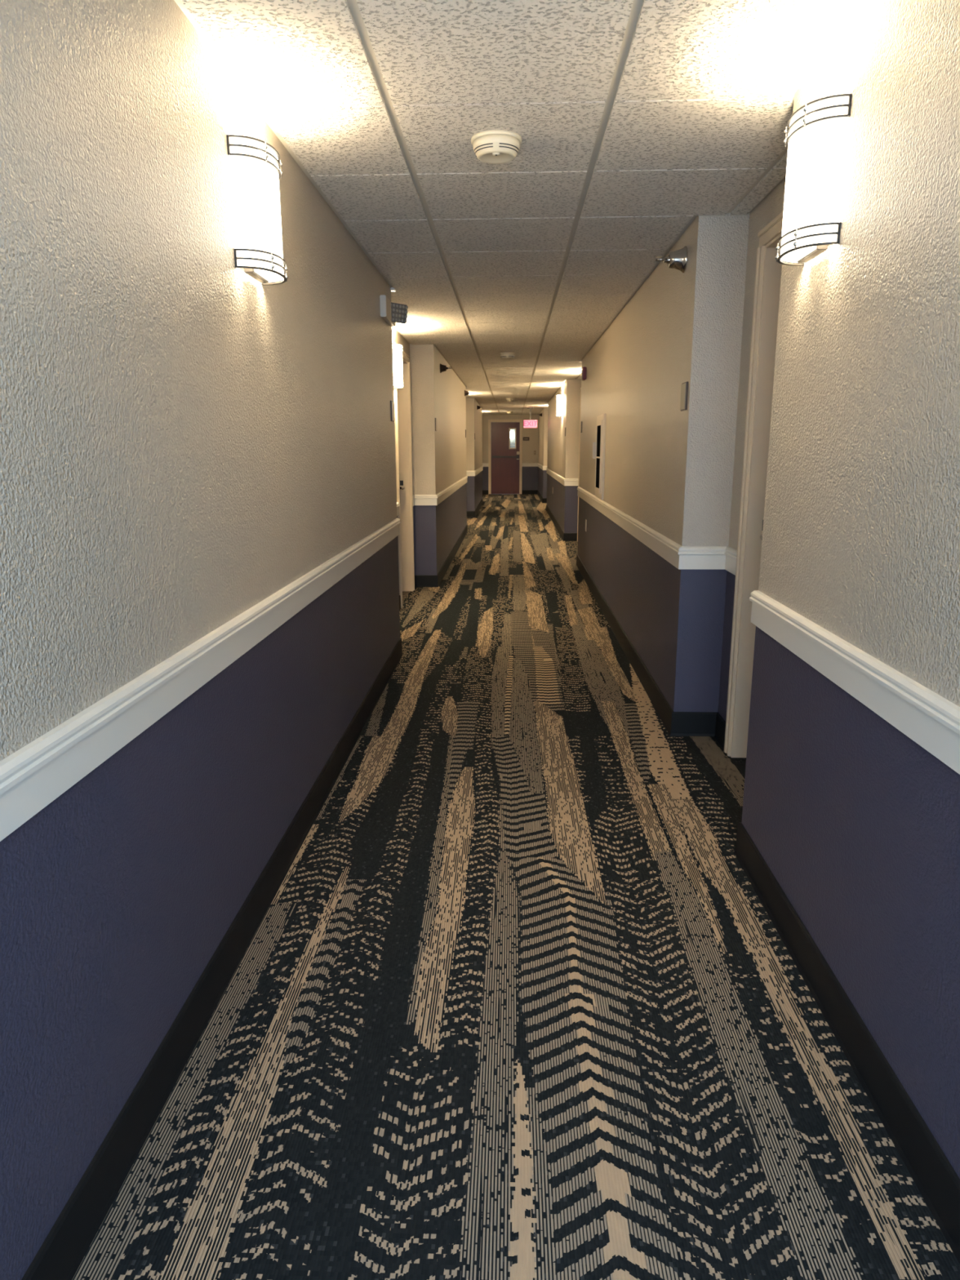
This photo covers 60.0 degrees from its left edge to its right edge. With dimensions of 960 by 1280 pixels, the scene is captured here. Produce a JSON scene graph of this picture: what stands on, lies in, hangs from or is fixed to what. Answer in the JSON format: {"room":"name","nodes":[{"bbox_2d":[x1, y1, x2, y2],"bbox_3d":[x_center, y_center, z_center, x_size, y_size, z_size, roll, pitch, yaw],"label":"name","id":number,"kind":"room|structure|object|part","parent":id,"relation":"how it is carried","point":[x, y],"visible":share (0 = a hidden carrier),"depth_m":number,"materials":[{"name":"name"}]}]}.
{"room":"hotel corridor","nodes":[
{"label":"hotel corridor","id":0,"kind":"room"},
{"bbox_2d":[0,0,482,1279],"bbox_3d":[-0.589,-2.495,11.566,0.616,2.300,25.600,0,13,2],"label":"wall","id":1,"kind":"structure","parent":0,"point":[185,437],"depth_m":1.66,"materials":[{"name":"beige paint"}]},
{"bbox_2d":[0,518,400,841],"bbox_3d":[-0.738,-0.022,2.251,0.236,0.103,6.338,0,13,2],"label":"chair rail","id":2,"kind":"object","parent":1,"relation":"attached to","point":[32,777],"visible":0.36,"depth_m":1.60,"materials":[{"name":"beige paint"}]},
{"bbox_2d":[21,490,488,1279],"bbox_3d":[-0.362,-1.430,11.803,0.261,0.115,25.600,0,13,2],"label":"baseboard","id":3,"kind":"structure","parent":1,"relation":"attached to","point":[63,1251],"depth_m":1.81,"materials":[{"name":"black"}]},
{"bbox_2d":[226,134,288,285],"bbox_3d":[-0.587,-1.150,2.253,0.095,0.315,0.249,0,13,2],"label":"wall sconce","id":4,"kind":"object","parent":1,"relation":"attached to","point":[255,173],"visible":1,"depth_m":2.17,"materials":[{"name":"white glass"}]},
{"bbox_2d":[390,400,395,422],"bbox_3d":[-0.525,-1.375,5.002,0.010,0.120,0.110,0,13,2],"label":"room sign","id":5,"kind":"object","parent":1,"relation":"attached to","point":[392,402],"visible":1,"depth_m":4.96,"materials":[{"name":"beige"}]},
{"bbox_2d":[379,294,408,326],"bbox_3d":[-0.480,-1.867,4.728,0.121,0.112,0.390,0,13,2],"label":"emergency light","id":6,"kind":"object","parent":1,"relation":"attached to","point":[391,313],"visible":1,"depth_m":4.74,"materials":[{"name":"beige plastic"}]},
{"bbox_2d":[396,502,399,515],"bbox_3d":[-0.681,-1.015,6.550,0.020,0.103,0.576,0,13,2],"label":"chair rail","id":7,"kind":"object","parent":1,"relation":"attached to","point":[397,503],"visible":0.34,"depth_m":6.78,"materials":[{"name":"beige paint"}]},
{"bbox_2d":[392,343,404,388],"bbox_3d":[-0.643,-2.116,6.438,0.095,0.315,0.249,0,13,2],"label":"wall sconce","id":8,"kind":"object","parent":1,"relation":"attached to","point":[397,348],"visible":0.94,"depth_m":6.36,"materials":[{"name":"white glass"}]},
{"bbox_2d":[393,342,414,608],"bbox_3d":[-0.738,-1.406,7.237,0.191,2.123,0.930,0,13,2],"label":"door","id":9,"kind":"structure","parent":1,"relation":"in","point":[402,396],"depth_m":7.58,"materials":[{"name":"beige paint"}]},
{"bbox_2d":[435,417,436,431],"bbox_3d":[-0.416,-2.034,7.855,0.010,0.120,0.110,0,13,2],"label":"room sign","id":10,"kind":"object","parent":1,"relation":"attached to","point":[435,418],"visible":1,"depth_m":7.82,"materials":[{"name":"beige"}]},
{"bbox_2d":[413,475,467,506],"bbox_3d":[-0.419,-1.941,10.557,0.236,0.103,5.796,0,13,2],"label":"chair rail","id":11,"kind":"object","parent":1,"relation":"attached to","point":[418,500],"visible":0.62,"depth_m":8.03,"materials":[{"name":"beige paint"}]},
{"bbox_2d":[440,363,451,373],"bbox_3d":[-0.342,-2.733,8.368,0.113,0.092,0.092,0,13,2],"label":"sprinkler","id":12,"kind":"object","parent":1,"relation":"attached to","point":[442,367],"visible":1,"depth_m":8.34,"materials":[{"name":"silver metal"}]},
{"bbox_2d":[464,390,471,395],"bbox_3d":[-0.178,-3.752,12.646,0.113,0.092,0.092,0,13,2],"label":"sprinkler","id":13,"kind":"object","parent":1,"relation":"attached to","point":[466,393],"visible":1,"depth_m":12.62,"materials":[{"name":"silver metal"}]},
{"bbox_2d":[466,466,483,475],"bbox_3d":[-0.123,-3.719,18.249,0.236,0.103,4.576,0,13,2],"label":"chair rail","id":14,"kind":"object","parent":1,"relation":"attached to","point":[478,470],"visible":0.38,"depth_m":16.10,"materials":[{"name":"beige paint"}]},
{"bbox_2d":[482,462,488,466],"bbox_3d":[0.099,-4.980,23.707,0.261,0.103,0.788,0,13,2],"label":"chair rail","id":15,"kind":"object","parent":1,"relation":"attached to","point":[484,464],"visible":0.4,"depth_m":24.07,"materials":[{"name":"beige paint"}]},
{"bbox_2d":[482,413,538,490],"bbox_3d":[0.934,-5.386,24.057,2.700,2.300,0.140,0,13,2],"label":"wall","id":16,"kind":"structure","parent":0,"point":[530,474],"depth_m":23.96,"materials":[{"name":"beige paint"}]},
{"bbox_2d":[488,419,522,493],"bbox_3d":[0.731,-5.283,24.045,0.973,2.106,0.185,0,13,2],"label":"door","id":17,"kind":"structure","parent":16,"relation":"in","point":[504,436],"depth_m":24.02,"materials":[{"name":"red paint"}]},
{"bbox_3d":[0.938,-5.787,23.907,0.210,0.590,0.012,0,13,2],"label":"vision frame","id":18,"kind":"part","parent":17,"relation":"part of","materials":[{"name":"beige paint"}]},
{"bbox_3d":[0.939,-5.794,23.935,0.158,0.538,0.006,0,13,2],"label":"pane","id":19,"kind":"part","parent":17,"relation":"part of","materials":[{"name":"clear glass"}]},
{"bbox_2d":[523,436,528,440],"bbox_3d":[1.325,-5.771,23.874,0.184,0.100,0.013,0,13,2],"label":"wall sign","id":20,"kind":"object","parent":16,"relation":"attached to","point":[525,438],"visible":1,"depth_m":23.87,"materials":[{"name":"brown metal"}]},
{"bbox_2d":[72,493,959,1279],"bbox_3d":[0.472,-1.378,11.820,2.647,0.001,25.672,0,13,2],"label":"floor","id":21,"kind":"structure","parent":0,"point":[499,1012],"depth_m":1.92,"materials":[{"name":"carpet"}]},
{"bbox_2d":[173,0,868,414],"bbox_3d":[0.448,-3.572,11.277,2.680,0.060,25.600,0,13,2],"label":"ceiling","id":22,"kind":"structure","parent":0,"point":[636,121],"depth_m":2.48,"materials":[{"name":"tile"}]},
{"bbox_2d":[471,129,521,164],"bbox_3d":[0.051,-1.506,2.557,0.156,0.058,0.156,0,13,2],"label":"smoke detector","id":23,"kind":"object","parent":22,"relation":"attached to","point":[492,146],"visible":1,"depth_m":2.51,"materials":[{"name":"beige plastic"}]},
{"bbox_2d":[499,352,515,359],"bbox_3d":[0.274,-2.838,8.320,0.156,0.058,0.156,0,13,2],"label":"smoke detector","id":24,"kind":"object","parent":22,"relation":"attached to","point":[504,355],"visible":1,"depth_m":8.27,"materials":[{"name":"beige plastic"}]},
{"bbox_2d":[506,397,513,400],"bbox_3d":[0.570,-4.582,15.866,0.156,0.058,0.156,0,13,2],"label":"smoke detector","id":25,"kind":"object","parent":22,"relation":"attached to","point":[508,398],"visible":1,"depth_m":15.81,"materials":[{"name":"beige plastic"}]},
{"bbox_2d":[523,408,537,427],"bbox_3d":[1.201,-5.281,19.788,0.332,0.464,0.060,0,13,2],"label":"exit sign","id":26,"kind":"object","parent":22,"relation":"hanging from","point":[530,423],"visible":1,"depth_m":19.79,"materials":[{"name":"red plastic"}]},
{"bbox_2d":[537,0,959,1178],"bbox_3d":[1.502,-2.485,11.487,0.600,2.300,25.600,0,13,2],"label":"wall","id":27,"kind":"structure","parent":0,"point":[857,823],"depth_m":1.92,"materials":[{"name":"beige paint"}]},
{"bbox_2d":[522,462,546,470],"bbox_3d":[1.477,-4.607,22.071,0.466,0.103,4.067,0,13,-1],"label":"chair rail","id":28,"kind":"object","parent":27,"relation":"attached to","point":[524,464],"visible":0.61,"depth_m":24.02,"materials":[{"name":"beige paint"}]},
{"bbox_2d":[555,394,563,416],"bbox_3d":[1.200,-3.544,12.590,0.095,0.315,0.249,0,13,2],"label":"wall sconce","id":29,"kind":"object","parent":27,"relation":"attached to","point":[559,397],"visible":1,"depth_m":12.49,"materials":[{"name":"white glass"}]},
{"bbox_2d":[546,468,578,485],"bbox_3d":[1.423,-2.948,14.886,0.225,0.103,6.296,0,13,2],"label":"chair rail","id":30,"kind":"object","parent":27,"relation":"attached to","point":[565,482],"visible":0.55,"depth_m":12.00,"materials":[{"name":"beige paint"}]},
{"bbox_2d":[577,387,581,541],"bbox_3d":[1.474,-2.356,11.313,0.191,2.123,0.920,0,13,2],"label":"door","id":31,"kind":"structure","parent":27,"relation":"in","point":[580,388],"depth_m":11.72,"materials":[{"name":"beige paint"}]},
{"bbox_2d":[581,366,586,380],"bbox_3d":[1.072,-2.757,8.617,0.046,0.125,0.140,0,13,2],"label":"fire alarm","id":32,"kind":"object","parent":27,"relation":"attached to","point":[584,369],"visible":1,"depth_m":8.55,"materials":[{"name":"red plastic"}]},
{"bbox_2d":[591,413,606,500],"bbox_3d":[1.002,-1.556,7.069,0.060,0.690,0.560,0,13,2],"label":"fire extinguisher cabinet","id":33,"kind":"object","parent":27,"relation":"attached to","point":[598,446],"visible":1,"depth_m":6.93,"materials":[{"name":"white metal"}]},
{"bbox_3d":[0.994,-1.651,7.236,0.030,0.140,0.032,0,13,2],"label":"handle","id":34,"kind":"part","parent":33,"relation":"part of","materials":[{"name":"beige plastic"}]},
{"bbox_3d":[1.010,-1.555,7.069,0.015,0.600,0.410,0,13,2],"label":"cabinet door","id":35,"kind":"part","parent":33,"relation":"part of","materials":[{"name":"beige plastic"}]},
{"bbox_3d":[1.013,-1.555,7.068,0.014,0.518,0.328,0,13,2],"label":"pane","id":36,"kind":"part","parent":33,"relation":"part of","materials":[{"name":"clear glass"}]},
{"bbox_2d":[577,486,737,575],"bbox_3d":[1.101,-1.009,6.493,0.225,0.103,6.136,0,13,2],"label":"chair rail","id":37,"kind":"object","parent":27,"relation":"attached to","point":[705,557],"visible":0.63,"depth_m":3.91,"materials":[{"name":"beige paint"}]},
{"bbox_2d":[653,245,687,273],"bbox_3d":[0.838,-1.680,3.678,0.136,0.110,0.110,0,13,2],"label":"sprinkler","id":38,"kind":"object","parent":27,"relation":"attached to","point":[677,260],"visible":1,"depth_m":3.65,"materials":[{"name":"silver metal"}]},
{"bbox_2d":[680,381,688,411],"bbox_3d":[0.896,-1.070,3.657,0.010,0.120,0.110,0,13,2],"label":"room sign","id":39,"kind":"object","parent":27,"relation":"attached to","point":[684,387],"visible":1,"depth_m":3.62,"materials":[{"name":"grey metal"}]},
{"bbox_2d":[521,489,959,1264],"bbox_3d":[1.266,-1.423,11.747,0.600,0.115,25.604,0,13,1],"label":"baseboard","id":40,"kind":"structure","parent":27,"relation":"attached to","point":[938,1183],"depth_m":1.91,"materials":[{"name":"black"}]},
{"bbox_2d":[724,210,783,757],"bbox_3d":[1.154,-0.431,2.983,0.191,2.123,0.950,0,13,2],"label":"door frame","id":41,"kind":"structure","parent":27,"relation":"in","point":[768,271],"depth_m":3.36,"materials":[{"name":"beige paint"}]},
{"bbox_2d":[774,93,852,266],"bbox_3d":[0.794,-1.103,2.026,0.095,0.315,0.249,0,13,2],"label":"wall sconce","id":42,"kind":"object","parent":27,"relation":"attached to","point":[816,133],"visible":1,"depth_m":1.94,"materials":[{"name":"white glass"}]},
{"bbox_2d":[749,590,959,774],"bbox_3d":[0.883,0.296,0.846,0.225,0.103,3.580,0,13,2],"label":"chair rail","id":43,"kind":"object","parent":27,"relation":"attached to","point":[929,719],"visible":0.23,"depth_m":1.73,"materials":[{"name":"beige paint"}]}
]}

